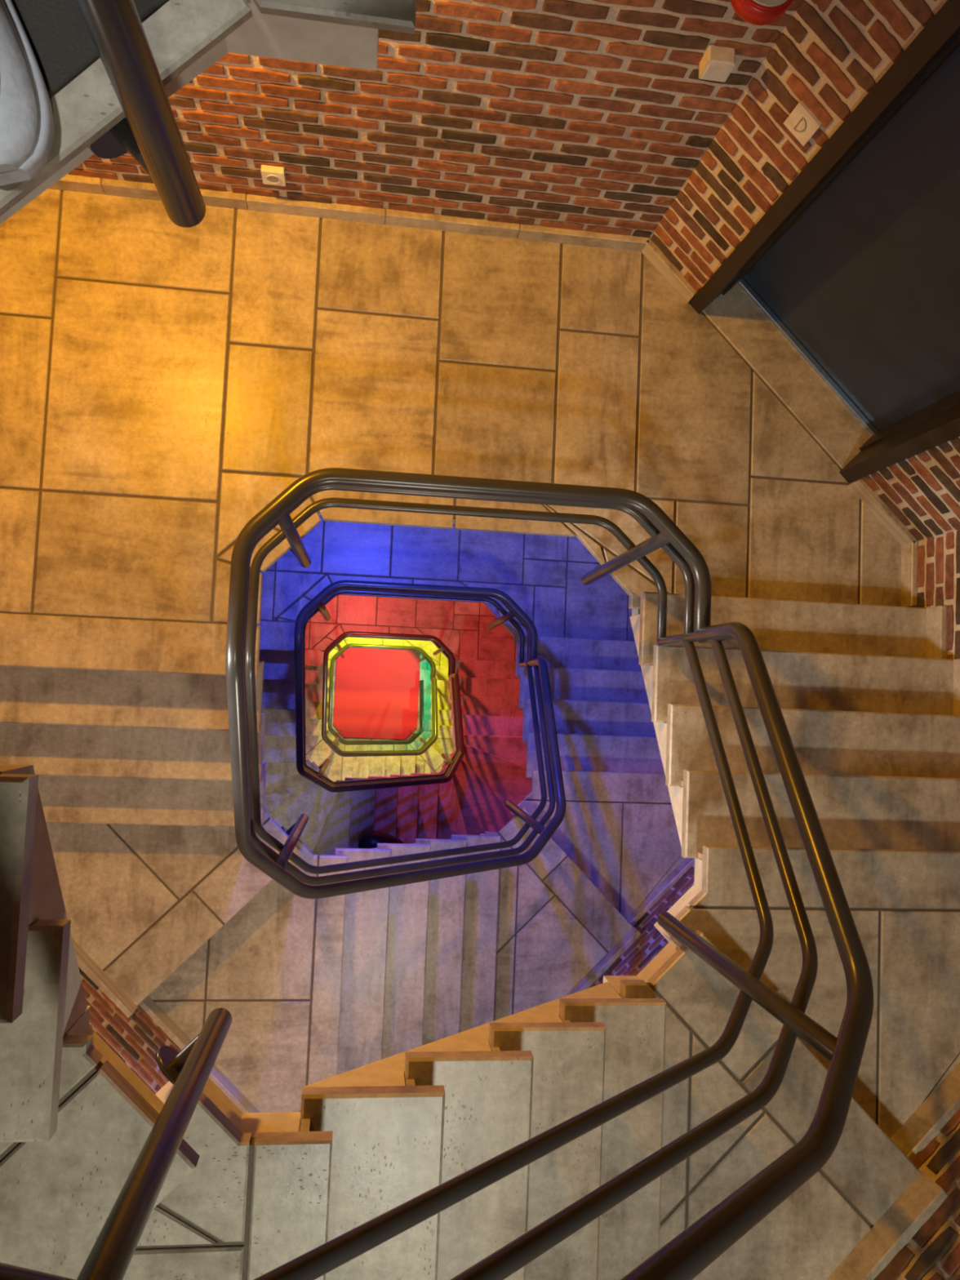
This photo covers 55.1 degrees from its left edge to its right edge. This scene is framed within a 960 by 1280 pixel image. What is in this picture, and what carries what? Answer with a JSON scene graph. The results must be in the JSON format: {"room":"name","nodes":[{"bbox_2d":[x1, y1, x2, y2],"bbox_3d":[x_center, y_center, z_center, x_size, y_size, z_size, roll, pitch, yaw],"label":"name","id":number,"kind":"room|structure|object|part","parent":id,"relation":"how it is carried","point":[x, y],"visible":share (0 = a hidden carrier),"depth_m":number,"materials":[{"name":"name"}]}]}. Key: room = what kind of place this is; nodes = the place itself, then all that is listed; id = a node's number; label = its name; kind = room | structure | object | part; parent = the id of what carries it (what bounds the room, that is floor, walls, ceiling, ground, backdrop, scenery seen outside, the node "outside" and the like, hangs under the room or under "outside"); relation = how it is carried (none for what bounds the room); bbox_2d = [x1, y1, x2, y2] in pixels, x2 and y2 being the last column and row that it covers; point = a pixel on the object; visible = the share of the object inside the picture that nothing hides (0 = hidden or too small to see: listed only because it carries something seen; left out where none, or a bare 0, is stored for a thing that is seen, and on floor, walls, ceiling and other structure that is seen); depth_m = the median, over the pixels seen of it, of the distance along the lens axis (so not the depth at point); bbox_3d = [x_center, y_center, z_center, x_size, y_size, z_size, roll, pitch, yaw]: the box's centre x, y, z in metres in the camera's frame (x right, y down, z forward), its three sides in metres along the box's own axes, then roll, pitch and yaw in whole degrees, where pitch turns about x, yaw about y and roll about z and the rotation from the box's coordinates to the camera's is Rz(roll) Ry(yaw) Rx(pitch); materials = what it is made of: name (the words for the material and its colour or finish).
{"room":"stairwell","nodes":[
{"label":"stairwell","id":0,"kind":"room"},
{"bbox_2d":[78,966,181,1093],"bbox_3d":[-2.111,1.858,7.320,0.190,18.250,1.810,-43,93,-8],"label":"wall","id":1,"kind":"structure","parent":0,"point":[135,1039],"depth_m":3.94,"materials":[{"name":"brick"}]},
{"bbox_2d":[0,1005,199,1279],"bbox_3d":[-1.203,0.756,1.395,1.031,0.280,1.142,-43,93,-8],"label":"landing","id":2,"kind":"object","parent":1,"relation":"attached to","point":[58,1194],"visible":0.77,"depth_m":1.43,"materials":[{"name":"stone"}]},
{"bbox_2d":[45,806,302,1017],"bbox_3d":[-1.585,0.911,4.245,1.038,0.280,1.149,-43,93,-8],"label":"landing","id":3,"kind":"object","parent":1,"relation":"attached to","point":[140,900],"visible":0.75,"depth_m":4.20,"materials":[{"name":"tile"}]},
{"bbox_3d":[-1.884,1.305,4.092,0.030,0.100,0.983,-43,93,-8],"label":"skirting","id":4,"kind":"part","parent":3,"relation":"part of","materials":[{"name":"stone"}]},
{"bbox_2d":[122,1077,333,1279],"bbox_3d":[-0.782,1.465,1.609,0.980,0.310,1.354,3,86,-7],"label":"landing","id":5,"kind":"object","parent":1,"relation":"attached to","point":[255,1200],"visible":0.63,"depth_m":1.63,"materials":[{"name":"stone"}]},
{"bbox_2d":[138,838,347,1112],"bbox_3d":[-1.164,1.624,4.459,0.980,0.310,1.354,3,86,-7],"label":"landing","id":6,"kind":"object","parent":1,"relation":"attached to","point":[275,966],"visible":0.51,"depth_m":4.42,"materials":[{"name":"stone"}]},
{"bbox_3d":[-1.324,1.958,4.313,0.030,0.100,0.898,-43,93,-8],"label":"skirting","id":7,"kind":"part","parent":6,"relation":"part of","materials":[{"name":"stone"}]},
{"bbox_2d":[265,760,311,786],"bbox_3d":[-2.046,1.192,7.593,1.292,0.210,0.571,3,86,-7],"label":"landing","id":8,"kind":"object","parent":1,"relation":"attached to","point":[275,771],"visible":0.1,"depth_m":7.55,"materials":[{"name":"tile"}]},
{"bbox_2d":[264,759,316,815],"bbox_3d":[-1.924,1.278,7.840,1.020,0.210,0.543,-43,93,-8],"label":"landing","id":9,"kind":"object","parent":1,"relation":"attached to","point":[276,793],"visible":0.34,"depth_m":7.77,"materials":[{"name":"stone"}]},
{"bbox_2d":[269,761,339,852],"bbox_3d":[-1.562,1.687,8.101,0.755,0.210,1.103,45,82,-3],"label":"landing","id":10,"kind":"object","parent":1,"relation":"attached to","point":[309,798],"visible":0.15,"depth_m":8.02,"materials":[{"name":"stone"}]},
{"bbox_2d":[305,735,333,766],"bbox_3d":[-2.622,1.327,11.998,1.061,0.270,1.172,-43,93,-8],"label":"landing","id":11,"kind":"object","parent":1,"relation":"attached to","point":[317,751],"visible":0.06,"depth_m":12.02,"materials":[{"name":"stone"}]},
{"bbox_2d":[312,780,351,856],"bbox_3d":[-1.470,1.895,8.337,0.559,0.210,1.262,3,86,-7],"label":"landing","id":12,"kind":"object","parent":1,"relation":"attached to","point":[335,834],"visible":0.1,"depth_m":8.27,"materials":[{"name":"stone"}]},
{"bbox_2d":[326,730,338,742],"bbox_3d":[-2.960,1.485,14.513,1.038,0.270,1.149,-43,93,-8],"label":"landing","id":13,"kind":"object","parent":1,"relation":"attached to","point":[330,735],"visible":0.02,"depth_m":14.55,"materials":[{"name":"stone"}]},
{"bbox_2d":[318,751,353,781],"bbox_3d":[-2.200,2.057,12.194,0.980,0.310,1.354,3,86,-7],"label":"landing","id":14,"kind":"object","parent":1,"relation":"attached to","point":[340,767],"visible":0.02,"depth_m":12.20,"materials":[{"name":"stone"}]},
{"bbox_2d":[335,741,353,751],"bbox_3d":[-2.538,2.197,14.714,0.980,0.310,1.354,3,86,-7],"label":"landing","id":15,"kind":"object","parent":1,"relation":"attached to","point":[343,747],"visible":0.02,"depth_m":14.73,"materials":[{"name":"stone"}]},
{"bbox_2d":[0,0,416,224],"bbox_3d":[-0.897,-0.858,1.001,1.658,0.120,2.137,3,86,-7],"label":"floor","id":16,"kind":"structure","parent":0,"point":[185,37],"depth_m":1.02,"materials":[{"name":"stone"}]},
{"bbox_2d":[11,0,168,98],"bbox_3d":[-0.874,-0.969,0.950,1.640,0.012,1.860,3,86,-7],"label":"floor carpet","id":17,"kind":"object","parent":16,"relation":"on","point":[60,38],"visible":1,"depth_m":0.98,"materials":[{"name":"grey carpet"}]},
{"bbox_2d":[0,0,53,186],"bbox_3d":[-0.520,-0.626,0.910,0.116,0.119,0.298,-15,89,-8],"label":"sneaker","id":18,"kind":"object","parent":17,"relation":"on","point":[26,115],"visible":1,"depth_m":0.94,"materials":[{"name":"white rubber"}]},
{"bbox_2d":[329,654,431,740],"bbox_3d":[-1.879,1.016,16.720,4.500,0.200,4.550,3,86,-7],"label":"floor","id":19,"kind":"structure","parent":0,"point":[424,664],"depth_m":16.58,"materials":[{"name":"tile"}]},
{"bbox_2d":[333,644,420,739],"bbox_3d":[-1.861,0.930,16.616,1.500,0.020,1.690,3,86,-7],"label":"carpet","id":20,"kind":"object","parent":19,"relation":"on","point":[376,691],"visible":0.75,"depth_m":16.60,"materials":[{"name":"red carpet"}]},
{"bbox_2d":[419,669,431,719],"bbox_3d":[-0.468,1.028,16.506,1.240,0.946,0.954,3,86,-7],"label":"flight","id":21,"kind":"object","parent":19,"relation":"on","point":[424,674],"visible":0.05,"depth_m":16.42,"materials":[{"name":"stone"}]},
{"bbox_2d":[327,636,448,687],"bbox_3d":[-1.486,-0.189,14.172,3.980,0.120,1.908,3,86,-7],"label":"floor","id":22,"kind":"structure","parent":0,"point":[440,660],"depth_m":14.13,"materials":[{"name":"stone"}]},
{"bbox_2d":[328,643,435,745],"bbox_3d":[-1.589,0.891,14.550,1.512,2.806,1.494,3,86,-7],"label":"stair railing","id":23,"kind":"object","parent":22,"relation":"attached to","point":[425,656],"visible":0.95,"depth_m":13.59,"materials":[{"name":"metal"}]},
{"bbox_2d":[321,631,455,756],"bbox_3d":[-1.253,0.752,12.048,1.512,3.110,1.494,3,86,-7],"label":"stair railing","id":24,"kind":"object","parent":23,"relation":"on","point":[442,647],"visible":0.98,"depth_m":11.02,"materials":[{"name":"metal"}]},
{"bbox_3d":[-1.862,1.314,11.778,0.093,1.217,0.047,-43,93,-8],"label":"post","id":25,"kind":"part","parent":24,"relation":"part of","materials":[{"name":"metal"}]},
{"bbox_3d":[-1.699,0.065,10.992,0.047,1.003,0.093,-43,93,-8],"label":"post","id":26,"kind":"part","parent":24,"relation":"part of","materials":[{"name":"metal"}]},
{"bbox_2d":[293,580,537,792],"bbox_3d":[-0.751,0.542,8.303,1.512,5.320,1.494,3,86,-7],"label":"stair railing","id":27,"kind":"object","parent":24,"relation":"on","point":[317,603],"visible":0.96,"depth_m":6.11,"materials":[{"name":"metal"}]},
{"bbox_3d":[-1.312,1.085,7.672,0.093,1.570,0.047,-43,93,-8],"label":"post","id":28,"kind":"part","parent":27,"relation":"part of","materials":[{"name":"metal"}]},
{"bbox_3d":[-1.051,-0.206,6.153,0.047,1.003,0.093,-43,93,-8],"label":"post","id":29,"kind":"part","parent":27,"relation":"part of","materials":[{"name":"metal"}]},
{"bbox_3d":[-0.317,1.233,9.427,0.047,0.993,0.093,-43,93,-8],"label":"post","id":30,"kind":"part","parent":27,"relation":"part of","materials":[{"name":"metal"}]},
{"bbox_2d":[226,467,711,898],"bbox_3d":[-0.236,0.327,4.458,1.512,3.310,1.494,3,86,-7],"label":"stair railing","id":31,"kind":"object","parent":27,"relation":"on","point":[664,534],"visible":1,"depth_m":3.19,"materials":[{"name":"metal"}]},
{"bbox_3d":[-0.823,0.881,4.022,0.093,1.261,0.047,-43,93,-8],"label":"post","id":32,"kind":"part","parent":31,"relation":"part of","materials":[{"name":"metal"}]},
{"bbox_3d":[-0.669,-0.365,3.303,0.047,1.003,0.093,-43,93,-8],"label":"post","id":33,"kind":"part","parent":31,"relation":"part of","materials":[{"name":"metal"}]},
{"bbox_2d":[0,0,873,1279],"bbox_3d":[0.140,0.012,1.707,1.512,3.130,1.817,3,86,-7],"label":"stair railing","id":34,"kind":"object","parent":31,"relation":"on","point":[149,131],"visible":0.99,"depth_m":1.55,"materials":[{"name":"metal"}]},
{"bbox_3d":[-0.309,-0.571,0.634,0.047,1.003,0.093,-43,93,-8],"label":"post","id":35,"kind":"part","parent":34,"relation":"part of","materials":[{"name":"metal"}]},
{"bbox_3d":[-0.441,0.721,1.170,0.093,1.264,0.047,-43,93,-8],"label":"post","id":36,"kind":"part","parent":34,"relation":"part of","materials":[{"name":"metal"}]},
{"bbox_3d":[0.113,0.020,1.909,1.494,2.721,1.805,3,86,-7],"label":"rail","id":37,"kind":"part","parent":34,"relation":"part of","materials":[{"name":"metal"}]},
{"bbox_3d":[0.150,0.004,1.632,1.494,2.721,1.805,3,86,-7],"label":"rail","id":38,"kind":"part","parent":34,"relation":"part of","materials":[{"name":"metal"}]},
{"bbox_3d":[0.166,0.001,1.510,1.512,2.733,1.817,3,86,-7],"label":"handrail","id":39,"kind":"part","parent":34,"relation":"part of","materials":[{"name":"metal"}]},
{"bbox_3d":[0.638,0.835,2.298,0.047,0.993,0.093,-43,93,-8],"label":"post","id":40,"kind":"part","parent":34,"relation":"part of","materials":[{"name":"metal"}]},
{"bbox_3d":[0.257,0.994,5.148,0.047,0.993,0.093,-43,93,-8],"label":"post","id":41,"kind":"part","parent":31,"relation":"part of","materials":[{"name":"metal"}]},
{"bbox_3d":[0.539,-0.301,3.461,0.093,1.003,0.047,-43,93,-8],"label":"post","id":42,"kind":"part","parent":31,"relation":"part of","materials":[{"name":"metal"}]},
{"bbox_3d":[0.157,-0.142,6.311,0.093,1.003,0.047,-43,93,-8],"label":"post","id":43,"kind":"part","parent":27,"relation":"part of","materials":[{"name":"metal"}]},
{"bbox_3d":[-0.766,1.420,12.779,0.047,0.993,0.093,-43,93,-8],"label":"post","id":44,"kind":"part","parent":24,"relation":"part of","materials":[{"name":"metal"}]},
{"bbox_3d":[-0.491,0.129,11.150,0.093,1.003,0.047,-43,93,-8],"label":"post","id":45,"kind":"part","parent":24,"relation":"part of","materials":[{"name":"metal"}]},
{"bbox_3d":[-1.582,0.888,14.500,1.494,2.447,1.476,3,86,-7],"label":"rail","id":46,"kind":"part","parent":23,"relation":"part of","materials":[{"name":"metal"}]},
{"bbox_3d":[-0.847,0.277,13.803,0.093,1.003,0.047,-43,93,-8],"label":"post","id":47,"kind":"part","parent":23,"relation":"part of","materials":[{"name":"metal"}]},
{"bbox_2d":[431,665,453,728],"bbox_3d":[-0.126,0.886,13.948,1.240,0.928,0.954,3,86,-7],"label":"flight","id":48,"kind":"object","parent":22,"relation":"on","point":[444,704],"visible":0.06,"depth_m":13.71,"materials":[{"name":"concrete"}]},
{"bbox_2d":[305,595,516,666],"bbox_3d":[-1.126,-0.440,11.526,3.980,0.120,1.701,3,86,-7],"label":"floor","id":49,"kind":"structure","parent":0,"point":[461,626],"depth_m":11.51,"materials":[{"name":"stone"}]},
{"bbox_2d":[305,665,323,735],"bbox_3d":[-2.592,0.728,11.714,1.240,0.928,0.952,3,86,-7],"label":"flight","id":50,"kind":"object","parent":49,"relation":"on","point":[313,677],"visible":0.14,"depth_m":11.60,"materials":[{"name":"concrete"}]},
{"bbox_2d":[448,659,523,739],"bbox_3d":[0.261,0.724,11.060,1.240,1.204,0.954,3,86,-7],"label":"flight","id":51,"kind":"object","parent":49,"relation":"on","point":[490,690],"visible":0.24,"depth_m":10.90,"materials":[{"name":"concrete"}]},
{"bbox_2d":[67,0,802,237],"bbox_3d":[-1.179,-1.619,7.639,2.752,18.250,0.190,3,86,-7],"label":"wall","id":52,"kind":"structure","parent":0,"point":[587,115],"depth_m":3.08,"materials":[{"name":"brick"}]},
{"bbox_2d":[261,164,285,186],"bbox_3d":[-0.780,-1.755,3.477,0.084,0.090,0.032,3,86,-7],"label":"wall socket","id":53,"kind":"object","parent":52,"relation":"attached to","point":[271,175],"visible":1,"depth_m":3.46,"materials":[{"name":"white plastic"}]},
{"bbox_2d":[48,173,648,252],"bbox_3d":[-0.657,-1.738,3.710,2.750,0.078,0.030,3,86,-7],"label":"baseboard","id":54,"kind":"structure","parent":52,"relation":"attached to","point":[120,188],"depth_m":3.72,"materials":[{"name":"stone"}]},
{"bbox_2d":[698,44,735,82],"bbox_3d":[0.710,-1.726,2.755,0.083,0.080,0.059,3,86,-7],"label":"sensor box","id":55,"kind":"object","parent":52,"relation":"attached to","point":[717,63],"visible":1,"depth_m":2.73,"materials":[{"name":"white plastic"}]},
{"bbox_2d":[729,0,792,25],"bbox_3d":[0.731,-1.692,2.388,0.166,0.079,0.175,3,86,-7],"label":"beacon","id":56,"kind":"object","parent":52,"relation":"attached to","point":[757,12],"visible":1,"depth_m":2.36,"materials":[{"name":"red plastic"}]},
{"bbox_2d":[256,515,635,651],"bbox_3d":[-0.478,-0.710,6.687,3.980,0.120,1.701,3,86,-7],"label":"floor","id":57,"kind":"structure","parent":0,"point":[542,574],"depth_m":6.67,"materials":[{"name":"tile"}]},
{"bbox_2d":[515,635,664,777],"bbox_3d":[0.887,0.463,6.386,1.240,1.010,0.954,3,86,-7],"label":"flight","id":58,"kind":"object","parent":57,"relation":"on","point":[602,714],"visible":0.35,"depth_m":6.21,"materials":[{"name":"stone"}]},
{"bbox_2d":[0,188,901,676],"bbox_3d":[-0.101,-0.767,3.831,3.980,0.120,1.908,3,86,-7],"label":"floor","id":59,"kind":"structure","parent":0,"point":[162,382],"depth_m":3.73,"materials":[{"name":"tile"}]},
{"bbox_2d":[629,591,959,860],"bbox_3d":[1.269,0.304,3.536,1.240,1.010,0.954,3,86,-7],"label":"flight","id":60,"kind":"object","parent":59,"relation":"on","point":[868,696],"visible":0.91,"depth_m":3.39,"materials":[{"name":"stone"}]},
{"bbox_3d":[1.866,-0.001,3.758,0.030,0.100,0.270,3,86,-7],"label":"skirting","id":61,"kind":"part","parent":60,"relation":"part of","materials":[{"name":"stone"}]},
{"bbox_3d":[1.881,0.209,3.567,0.030,0.100,0.270,3,86,-7],"label":"skirting","id":62,"kind":"part","parent":60,"relation":"part of","materials":[{"name":"stone"}]},
{"bbox_2d":[587,864,959,1279],"bbox_3d":[0.677,1.990,7.686,1.824,18.250,0.190,-43,93,-8],"label":"wall","id":63,"kind":"structure","parent":0,"point":[933,1252],"depth_m":2.69,"materials":[{"name":"brick"}]},
{"bbox_2d":[405,736,423,750],"bbox_3d":[-0.889,2.301,15.750,0.956,0.310,1.409,3,86,-7],"label":"landing","id":64,"kind":"object","parent":63,"relation":"attached to","point":[416,744],"visible":0.05,"depth_m":15.70,"materials":[{"name":"stone"}]},
{"bbox_2d":[414,720,431,740],"bbox_3d":[-0.503,1.896,15.989,1.359,0.310,0.987,3,86,-7],"label":"landing","id":65,"kind":"object","parent":63,"relation":"attached to","point":[426,734],"visible":0.06,"depth_m":15.90,"materials":[{"name":"stone"}]},
{"bbox_2d":[414,740,446,773],"bbox_3d":[-0.548,2.159,13.206,0.956,0.310,1.409,3,86,-7],"label":"landing","id":66,"kind":"object","parent":63,"relation":"attached to","point":[430,761],"visible":0.18,"depth_m":13.15,"materials":[{"name":"tile"}]},
{"bbox_2d":[426,725,455,757],"bbox_3d":[-0.162,1.754,13.440,1.359,0.310,0.987,3,86,-7],"label":"landing","id":67,"kind":"object","parent":63,"relation":"attached to","point":[444,744],"visible":0.08,"depth_m":13.35,"materials":[{"name":"stone"}]},
{"bbox_2d":[430,764,467,839],"bbox_3d":[-0.291,1.974,9.666,0.527,0.210,1.362,3,86,-7],"label":"landing","id":68,"kind":"object","parent":63,"relation":"attached to","point":[450,820],"visible":0.36,"depth_m":9.57,"materials":[{"name":"stone"}]},
{"bbox_2d":[441,756,514,835],"bbox_3d":[-0.197,1.835,9.922,0.760,0.210,1.013,-43,93,-8],"label":"landing","id":69,"kind":"object","parent":63,"relation":"attached to","point":[482,811],"visible":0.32,"depth_m":9.85,"materials":[{"name":"stone"}]},
{"bbox_2d":[453,734,526,767],"bbox_3d":[0.307,1.347,10.488,1.234,0.210,0.496,3,86,-7],"label":"stair step","id":70,"kind":"structure","parent":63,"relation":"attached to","point":[512,748],"depth_m":10.38,"materials":[{"name":"stone"}]},
{"bbox_2d":[448,743,532,811],"bbox_3d":[0.226,1.394,10.239,0.685,0.210,1.078,-43,93,-8],"label":"landing","id":71,"kind":"object","parent":63,"relation":"attached to","point":[507,780],"visible":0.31,"depth_m":10.12,"materials":[{"name":"tile"}]},
{"bbox_2d":[480,808,640,1020],"bbox_3d":[0.473,1.733,5.582,0.956,0.310,1.409,3,86,-7],"label":"landing","id":72,"kind":"object","parent":63,"relation":"attached to","point":[557,933],"visible":0.64,"depth_m":5.52,"materials":[{"name":"stone"}]},
{"bbox_3d":[0.592,2.078,5.472,0.983,0.100,0.030,-43,93,-8],"label":"skirting","id":73,"kind":"part","parent":72,"relation":"part of","materials":[{"name":"stone"}]},
{"bbox_2d":[511,769,694,925],"bbox_3d":[0.857,1.329,5.838,1.359,0.310,0.987,3,86,-7],"label":"landing","id":74,"kind":"object","parent":63,"relation":"attached to","point":[620,829],"visible":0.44,"depth_m":5.79,"materials":[{"name":"tile"}]},
{"bbox_3d":[1.207,1.500,5.769,0.912,0.100,0.030,-43,93,-8],"label":"skirting","id":75,"kind":"part","parent":74,"relation":"part of","materials":[{"name":"stone"}]},
{"bbox_2d":[603,929,948,1279],"bbox_3d":[0.855,1.573,2.732,0.956,0.310,1.409,3,86,-7],"label":"landing","id":76,"kind":"object","parent":63,"relation":"attached to","point":[849,1220],"visible":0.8,"depth_m":2.68,"materials":[{"name":"stone"}]},
{"bbox_3d":[0.973,1.919,2.622,0.983,0.100,0.030,-43,93,-8],"label":"skirting","id":77,"kind":"part","parent":76,"relation":"part of","materials":[{"name":"wood"}]},
{"bbox_2d":[653,845,959,1162],"bbox_3d":[1.239,1.169,2.987,1.359,0.310,0.987,3,86,-7],"label":"landing","id":78,"kind":"object","parent":63,"relation":"attached to","point":[904,904],"visible":0.62,"depth_m":2.94,"materials":[{"name":"stone"}]},
{"bbox_3d":[1.589,1.340,2.919,0.912,0.100,0.030,-43,93,-8],"label":"skirting","id":79,"kind":"part","parent":78,"relation":"part of","materials":[{"name":"stone"}]},
{"bbox_2d":[649,0,959,540],"bbox_3d":[0.826,-0.894,7.867,0.190,18.250,1.720,-43,93,-8],"label":"wall","id":80,"kind":"structure","parent":0,"point":[829,55],"depth_m":3.01,"materials":[{"name":"brick"}]},
{"bbox_2d":[641,237,697,303],"bbox_3d":[0.799,-1.564,3.896,0.030,0.078,0.304,-43,93,-8],"label":"baseboard","id":81,"kind":"structure","parent":80,"relation":"attached to","point":[651,251],"depth_m":3.87,"materials":[{"name":"stone"}]},
{"bbox_2d":[783,101,822,146],"bbox_3d":[0.989,-1.581,2.815,0.027,0.100,0.094,-43,93,-8],"label":"light switch","id":82,"kind":"object","parent":80,"relation":"attached to","point":[802,122],"visible":1,"depth_m":2.80,"materials":[{"name":"white plastic"}]},
{"bbox_2d":[688,0,959,483],"bbox_3d":[1.503,-1.229,2.950,0.322,2.100,1.041,-43,93,-8],"label":"door","id":83,"kind":"structure","parent":80,"relation":"in","point":[858,258],"depth_m":3.33,"materials":[{"name":"metal"}]},
{"bbox_2d":[848,477,916,545],"bbox_3d":[1.737,-0.550,3.965,0.030,0.078,0.366,-43,93,-8],"label":"baseboard","id":84,"kind":"structure","parent":80,"relation":"attached to","point":[869,497],"depth_m":3.94,"materials":[{"name":"wood"}]},
{"bbox_2d":[911,528,959,659],"bbox_3d":[1.401,0.559,7.863,0.190,18.250,1.525,3,86,-7],"label":"wall","id":85,"kind":"structure","parent":0,"point":[938,557],"depth_m":3.75,"materials":[{"name":"brick"}]},
{"bbox_2d":[901,540,918,607],"bbox_3d":[1.852,-0.284,3.965,0.030,0.078,0.283,3,86,-7],"label":"baseboard","id":86,"kind":"structure","parent":85,"relation":"attached to","point":[908,551],"depth_m":3.94,"materials":[{"name":"wood"}]},
{"bbox_3d":[-0.747,2.590,7.462,1.410,18.250,0.190,3,86,-7],"label":"wall","id":87,"kind":"structure","parent":0,"visible":0},
{"bbox_2d":[353,744,406,751],"bbox_3d":[-1.716,2.309,15.281,0.941,0.945,1.267,3,86,-7],"label":"flight","id":88,"kind":"object","parent":87,"relation":"attached to","point":[360,747],"visible":0.02,"depth_m":15.13,"materials":[{"name":"tile"}]},
{"bbox_2d":[351,750,415,777],"bbox_3d":[-1.377,2.168,12.752,0.941,0.927,1.267,3,86,-7],"label":"flight","id":89,"kind":"object","parent":87,"relation":"attached to","point":[377,766],"visible":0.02,"depth_m":12.59,"materials":[{"name":"stone"}]},
{"bbox_2d":[344,773,438,848],"bbox_3d":[-0.869,1.956,8.957,0.941,1.203,1.267,3,86,-7],"label":"flight","id":90,"kind":"object","parent":87,"relation":"attached to","point":[407,814],"visible":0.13,"depth_m":9.02,"materials":[{"name":"tile"}]},
{"bbox_2d":[358,831,404,848],"bbox_3d":[-0.840,1.924,8.428,0.561,0.242,0.262,24,84,-6],"label":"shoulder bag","id":91,"kind":"object","parent":90,"relation":"on","point":[369,840],"visible":0.27,"depth_m":8.34,"materials":[{"name":"black leather"}]},
{"bbox_2d":[334,834,501,1075],"bbox_3d":[-0.346,1.738,5.058,0.941,1.009,1.267,3,86,-7],"label":"flight","id":92,"kind":"object","parent":87,"relation":"attached to","point":[419,966],"visible":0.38,"depth_m":4.88,"materials":[{"name":"stone"}]},
{"bbox_2d":[298,982,666,1279],"bbox_3d":[0.036,1.579,2.208,0.941,1.009,1.267,3,86,-7],"label":"flight","id":93,"kind":"object","parent":87,"relation":"attached to","point":[404,1125],"visible":0.91,"depth_m":2.06,"materials":[{"name":"stone"}]},
{"bbox_3d":[-2.685,-0.239,7.360,0.190,18.250,2.740,3,86,-7],"label":"wall","id":94,"kind":"structure","parent":0,"visible":0},
{"bbox_2d":[0,764,87,1142],"bbox_3d":[-1.196,0.402,1.200,1.240,0.651,0.516,3,86,-7],"label":"flight","id":95,"kind":"object","parent":94,"relation":"attached to","point":[42,996],"visible":1,"depth_m":1.26,"materials":[{"name":"concrete"}]},
{"bbox_2d":[0,661,266,826],"bbox_3d":[-1.561,0.437,3.968,1.240,0.830,0.736,3,86,-7],"label":"flight","id":96,"kind":"object","parent":94,"relation":"attached to","point":[104,747],"visible":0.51,"depth_m":3.86,"materials":[{"name":"stone"}]},
{"bbox_2d":[258,644,306,763],"bbox_3d":[-1.964,0.479,7.028,1.240,1.238,0.927,3,86,-7],"label":"flight","id":97,"kind":"object","parent":94,"relation":"attached to","point":[278,704],"visible":0.04,"depth_m":6.91,"materials":[{"name":"stone"}]},
{"bbox_2d":[326,687,328,730],"bbox_3d":[-2.943,1.014,14.287,1.240,0.784,0.736,3,86,-7],"label":"flight","id":98,"kind":"object","parent":94,"relation":"attached to","point":[327,729],"visible":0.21,"depth_m":14.25,"materials":[{"name":"stone"}]}
]}

